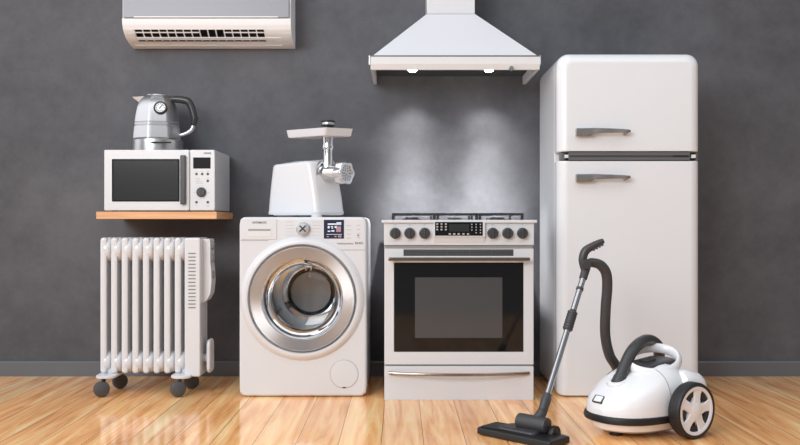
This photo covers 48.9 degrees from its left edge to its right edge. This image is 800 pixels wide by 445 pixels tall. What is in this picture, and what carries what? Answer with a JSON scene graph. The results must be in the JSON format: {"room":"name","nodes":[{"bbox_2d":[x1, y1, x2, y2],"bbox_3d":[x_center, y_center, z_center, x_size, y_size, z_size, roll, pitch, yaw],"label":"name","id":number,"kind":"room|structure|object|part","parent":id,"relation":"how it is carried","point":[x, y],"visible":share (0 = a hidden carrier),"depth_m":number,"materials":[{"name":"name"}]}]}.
{"room":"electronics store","nodes":[
{"label":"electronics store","id":0,"kind":"room"},
{"bbox_2d":[0,0,799,360],"bbox_3d":[0.000,-1.100,5.208,14.000,4.000,0.100,0,0,0],"label":"wall","id":1,"kind":"structure","parent":0,"point":[71,76],"depth_m":5.16,"materials":[{"name":"paint"}]},
{"bbox_2d":[96,212,232,218],"bbox_3d":[-1.301,-0.038,4.928,0.645,0.040,0.457,0,0,0],"label":"wall shelf","id":2,"kind":"object","parent":1,"relation":"attached to","point":[99,215],"visible":1,"depth_m":4.70,"materials":[{"name":"brown wood"}]},
{"bbox_2d":[104,150,229,211],"bbox_3d":[-1.290,-0.224,4.915,0.594,0.332,0.440,0,0,0],"label":"microwave oven","id":3,"kind":"object","parent":2,"relation":"on","point":[134,180],"visible":1,"depth_m":4.72,"materials":[{"name":"white plastic"}]},
{"bbox_3d":[-1.359,-0.227,4.728,0.456,0.326,0.016,0,0,0],"label":"door","id":4,"kind":"part","parent":3,"relation":"part of","materials":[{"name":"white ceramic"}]},
{"bbox_2d":[130,94,197,149],"bbox_3d":[-1.344,-0.553,4.917,0.332,0.326,0.290,0,0,40],"label":"electric kettle","id":5,"kind":"object","parent":3,"relation":"on","point":[156,125],"visible":0.98,"depth_m":4.83,"materials":[{"name":"metal"}]},
{"bbox_3d":[-1.430,-0.668,4.930,0.130,0.070,0.100,0,0,0],"label":"spout","id":6,"kind":"part","parent":5,"relation":"part of","materials":[{"name":"silver metal"}]},
{"bbox_3d":[-1.216,-0.623,4.920,0.169,0.171,0.043,0,0,0],"label":"handle","id":7,"kind":"part","parent":5,"relation":"part of","materials":[{"name":"black plastic"}]},
{"bbox_3d":[-1.161,-0.229,4.710,0.028,0.263,0.024,0,0,0],"label":"handle","id":8,"kind":"part","parent":3,"relation":"part of","materials":[{"name":"plastic"}]},
{"bbox_3d":[-1.065,-0.163,4.708,0.053,0.053,0.024,0,0,0],"label":"knob","id":9,"kind":"part","parent":3,"relation":"part of","materials":[{"name":"plastic"}]},
{"bbox_3d":[-1.060,-0.227,4.728,0.133,0.326,0.016,0,0,0],"label":"control panel","id":10,"kind":"part","parent":3,"relation":"part of","materials":[{"name":"white plastic"}]},
{"bbox_2d":[122,0,294,48],"bbox_3d":[-1.086,-1.185,5.041,0.945,0.334,0.232,0,0,0],"label":"air conditioner","id":11,"kind":"object","parent":1,"relation":"attached to","point":[272,21],"visible":1,"depth_m":4.94,"materials":[{"name":"white plastic"}]},
{"bbox_2d":[135,30,264,36],"bbox_3d":[-1.131,-1.087,5.029,0.753,0.053,0.102,0,0,0],"label":"outlet","id":12,"kind":"object","parent":11,"relation":"attached to","point":[140,33],"depth_m":5.01,"materials":[{"name":"black plastic"}]},
{"bbox_3d":[-1.086,-1.248,4.935,0.930,0.204,0.018,0,0,0],"label":"panel","id":13,"kind":"part","parent":11,"relation":"part of","materials":[{"name":"white plastic"}]},
{"bbox_2d":[135,45,282,46],"bbox_3d":[-1.106,-1.023,5.096,0.853,0.010,0.031,0,0,0],"label":"outlet","id":14,"kind":"object","parent":11,"relation":"attached to","point":[135,45],"depth_m":5.09,"materials":[{"name":"white plastic"}]},
{"bbox_2d":[0,361,799,375],"bbox_3d":[0.000,0.856,5.151,14.000,0.088,0.014,0,0,0],"label":"baseboard","id":15,"kind":"structure","parent":1,"relation":"attached to","point":[7,368],"depth_m":5.14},
{"bbox_2d":[369,0,540,83],"bbox_3d":[0.291,-1.226,4.896,0.912,0.849,0.522,0,0,0],"label":"range hood","id":16,"kind":"object","parent":1,"relation":"attached to","point":[450,39],"visible":1,"depth_m":4.72,"materials":[{"name":"white metal"}]},
{"bbox_3d":[-0.146,-0.843,4.907,0.020,0.068,0.500,0,0,0],"label":"panel","id":17,"kind":"part","parent":16,"relation":"part of","materials":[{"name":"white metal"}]},
{"bbox_3d":[0.728,-0.843,4.907,0.020,0.068,0.500,0,0,0],"label":"panel","id":18,"kind":"part","parent":16,"relation":"part of","materials":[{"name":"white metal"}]},
{"bbox_2d":[0,376,799,444],"bbox_3d":[0.000,0.950,2.829,14.000,0.100,4.858,0,0,0],"label":"floor","id":19,"kind":"structure","parent":0,"point":[34,410],"depth_m":4.08,"materials":[{"name":"brown wood"}]},
{"bbox_2d":[93,237,215,396],"bbox_3d":[-1.286,0.489,4.655,0.589,0.822,0.300,0,0,0],"label":"radiator","id":20,"kind":"object","parent":19,"relation":"on","point":[155,293],"visible":1,"depth_m":4.60,"materials":[{"name":"white metal"}]},
{"bbox_3d":[-1.020,0.256,4.702,0.047,0.340,0.105,0,0,0],"label":"control panel","id":21,"kind":"part","parent":20,"relation":"part of","materials":[{"name":"white plastic"}]},
{"bbox_2d":[240,217,369,395],"bbox_3d":[-0.501,0.436,4.819,0.657,0.928,0.623,0,0,0],"label":"washing machine","id":22,"kind":"object","parent":19,"relation":"on","point":[305,281],"visible":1,"depth_m":4.54,"materials":[{"name":"white metal"}]},
{"bbox_3d":[-0.726,0.033,4.537,0.182,0.108,0.006,0,0,0],"label":"detergent drawer","id":23,"kind":"part","parent":22,"relation":"part of","materials":[{"name":"white plastic"}]},
{"bbox_3d":[-0.499,0.032,4.524,0.074,0.074,0.029,0,0,0],"label":"knob","id":24,"kind":"part","parent":22,"relation":"part of","materials":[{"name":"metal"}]},
{"bbox_2d":[266,261,339,334],"bbox_3d":[-0.503,0.392,4.591,0.399,0.399,0.094,0,0,0],"label":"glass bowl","id":25,"kind":"object","parent":22,"relation":"on","point":[272,317],"depth_m":4.57,"materials":[{"name":"clear glass"}]},
{"bbox_2d":[268,120,354,216],"bbox_3d":[-0.469,-0.286,4.746,0.471,0.516,0.216,0,0,33],"label":"grinder","id":26,"kind":"object","parent":22,"relation":"on","point":[298,188],"visible":0.98,"depth_m":4.67,"materials":[{"name":"white plastic"}]},
{"bbox_2d":[287,127,351,138],"bbox_3d":[-0.431,-0.475,4.700,0.344,0.042,0.142,0,0,34],"label":"tray","id":27,"kind":"object","parent":26,"relation":"on","point":[324,132],"depth_m":4.65,"materials":[{"name":"plastic"}]},
{"bbox_3d":[-0.286,-0.259,4.623,0.014,0.088,0.088,0,0,37],"label":"mincing plate","id":28,"kind":"part","parent":26,"relation":"part of","materials":[{"name":"metal"}]},
{"bbox_2d":[381,213,536,399],"bbox_3d":[0.300,0.426,4.762,0.787,0.951,0.726,0,0,0],"label":"gas stove","id":29,"kind":"object","parent":19,"relation":"on","point":[459,292],"visible":1,"depth_m":4.46,"materials":[{"name":"white metal"}]},
{"bbox_3d":[-0.024,0.054,4.448,0.057,0.057,0.028,0,0,0],"label":"knob","id":30,"kind":"part","parent":29,"relation":"part of","materials":[{"name":"grey plastic"}]},
{"bbox_3d":[0.049,0.054,4.448,0.057,0.057,0.028,0,0,0],"label":"knob","id":31,"kind":"part","parent":29,"relation":"part of","materials":[{"name":"grey plastic"}]},
{"bbox_3d":[0.125,0.054,4.448,0.057,0.057,0.028,0,0,0],"label":"knob","id":32,"kind":"part","parent":29,"relation":"part of","materials":[{"name":"grey plastic"}]},
{"bbox_3d":[0.298,0.430,4.469,0.656,0.452,0.008,0,0,0],"label":"door glass","id":33,"kind":"part","parent":29,"relation":"part of","materials":[{"name":"black glass"}]},
{"bbox_3d":[0.299,0.815,4.485,0.756,0.171,0.046,0,0,0],"label":"warming drawer","id":34,"kind":"part","parent":29,"relation":"part of","materials":[{"name":"white metal"}]},
{"bbox_3d":[0.299,0.763,4.432,0.714,0.017,0.066,0,0,0],"label":"drawer handle","id":35,"kind":"part","parent":29,"relation":"part of","materials":[{"name":"metal"}]},
{"bbox_3d":[0.299,0.426,4.485,0.756,0.588,0.046,0,0,0],"label":"oven door","id":36,"kind":"part","parent":29,"relation":"part of","materials":[{"name":"white ceramic"}]},
{"bbox_3d":[0.297,0.184,4.436,0.712,0.019,0.055,0,0,0],"label":"door handle","id":37,"kind":"part","parent":29,"relation":"part of","materials":[{"name":"metal"}]},
{"bbox_2d":[381,213,536,222],"bbox_3d":[0.300,-0.024,4.787,0.787,0.052,0.675,0,0,0],"label":"cooktop","id":38,"kind":"object","parent":29,"relation":"in","point":[435,215],"depth_m":4.54,"materials":[{"name":"metal"}]},
{"bbox_3d":[0.299,0.058,4.487,0.761,0.114,0.050,0,0,0],"label":"control panel","id":39,"kind":"part","parent":29,"relation":"part of","materials":[{"name":"white metal"}]},
{"bbox_3d":[0.470,0.054,4.448,0.057,0.057,0.028,0,0,0],"label":"knob","id":40,"kind":"part","parent":29,"relation":"part of","materials":[{"name":"grey plastic"}]},
{"bbox_3d":[0.546,0.054,4.448,0.057,0.057,0.028,0,0,0],"label":"knob","id":41,"kind":"part","parent":29,"relation":"part of","materials":[{"name":"grey plastic"}]},
{"bbox_3d":[0.621,0.054,4.448,0.057,0.057,0.028,0,0,0],"label":"knob","id":42,"kind":"part","parent":29,"relation":"part of","materials":[{"name":"grey plastic"}]},
{"bbox_2d":[477,239,714,444],"bbox_3d":[0.879,0.486,3.775,0.983,0.827,0.609,0,0,-32],"label":"vacuum cleaner","id":43,"kind":"object","parent":19,"relation":"on","point":[650,394],"visible":1,"depth_m":3.69,"materials":[{"name":"white plastic"}]},
{"bbox_3d":[0.836,0.744,3.704,0.034,0.031,0.060,0,0,-32],"label":"latch plate","id":44,"kind":"part","parent":43,"relation":"part of","materials":[{"name":"plastic"}]},
{"bbox_2d":[639,357,655,362],"bbox_3d":[1.080,0.600,3.839,0.061,0.021,0.044,0,0,-32],"label":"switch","id":45,"kind":"object","parent":43,"relation":"attached to","point":[648,359],"depth_m":3.82,"materials":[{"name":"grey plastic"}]},
{"bbox_3d":[1.104,0.628,3.849,0.192,0.069,0.132,0,0,-32],"label":"panel","id":46,"kind":"part","parent":43,"relation":"part of","materials":[{"name":"plastic"}]},
{"bbox_3d":[1.108,0.602,3.850,0.277,0.122,0.207,0,0,-32],"label":"carrying handle","id":47,"kind":"part","parent":43,"relation":"part of","materials":[{"name":"white plastic"}]},
{"bbox_2d":[540,54,697,395],"bbox_3d":[1.184,0.012,4.816,0.738,1.776,0.657,0,0,0],"label":"refrigerator","id":48,"kind":"object","parent":19,"relation":"on","point":[619,132],"visible":0.88,"depth_m":4.54,"materials":[{"name":"white metal"}]},
{"bbox_3d":[1.041,-0.464,4.511,0.279,0.040,0.040,0,0,6],"label":"handle","id":49,"kind":"part","parent":48,"relation":"part of","materials":[{"name":"grey metal"}]},
{"bbox_3d":[1.041,-0.229,4.511,0.279,0.040,0.040,0,0,6],"label":"handle","id":50,"kind":"part","parent":48,"relation":"part of","materials":[{"name":"grey metal"}]},
{"bbox_3d":[1.184,-0.620,4.596,0.738,0.511,0.115,0,0,0],"label":"door","id":51,"kind":"part","parent":48,"relation":"part of","materials":[{"name":"white metal"}]},
{"bbox_3d":[1.184,0.288,4.596,0.738,1.217,0.115,0,0,0],"label":"door","id":52,"kind":"part","parent":48,"relation":"part of","materials":[{"name":"white metal"}]},
{"bbox_3d":[1.184,-0.342,4.581,0.627,0.042,0.078,0,0,0],"label":"door trim","id":53,"kind":"part","parent":48,"relation":"part of","materials":[{"name":"grey metal"}]}
]}

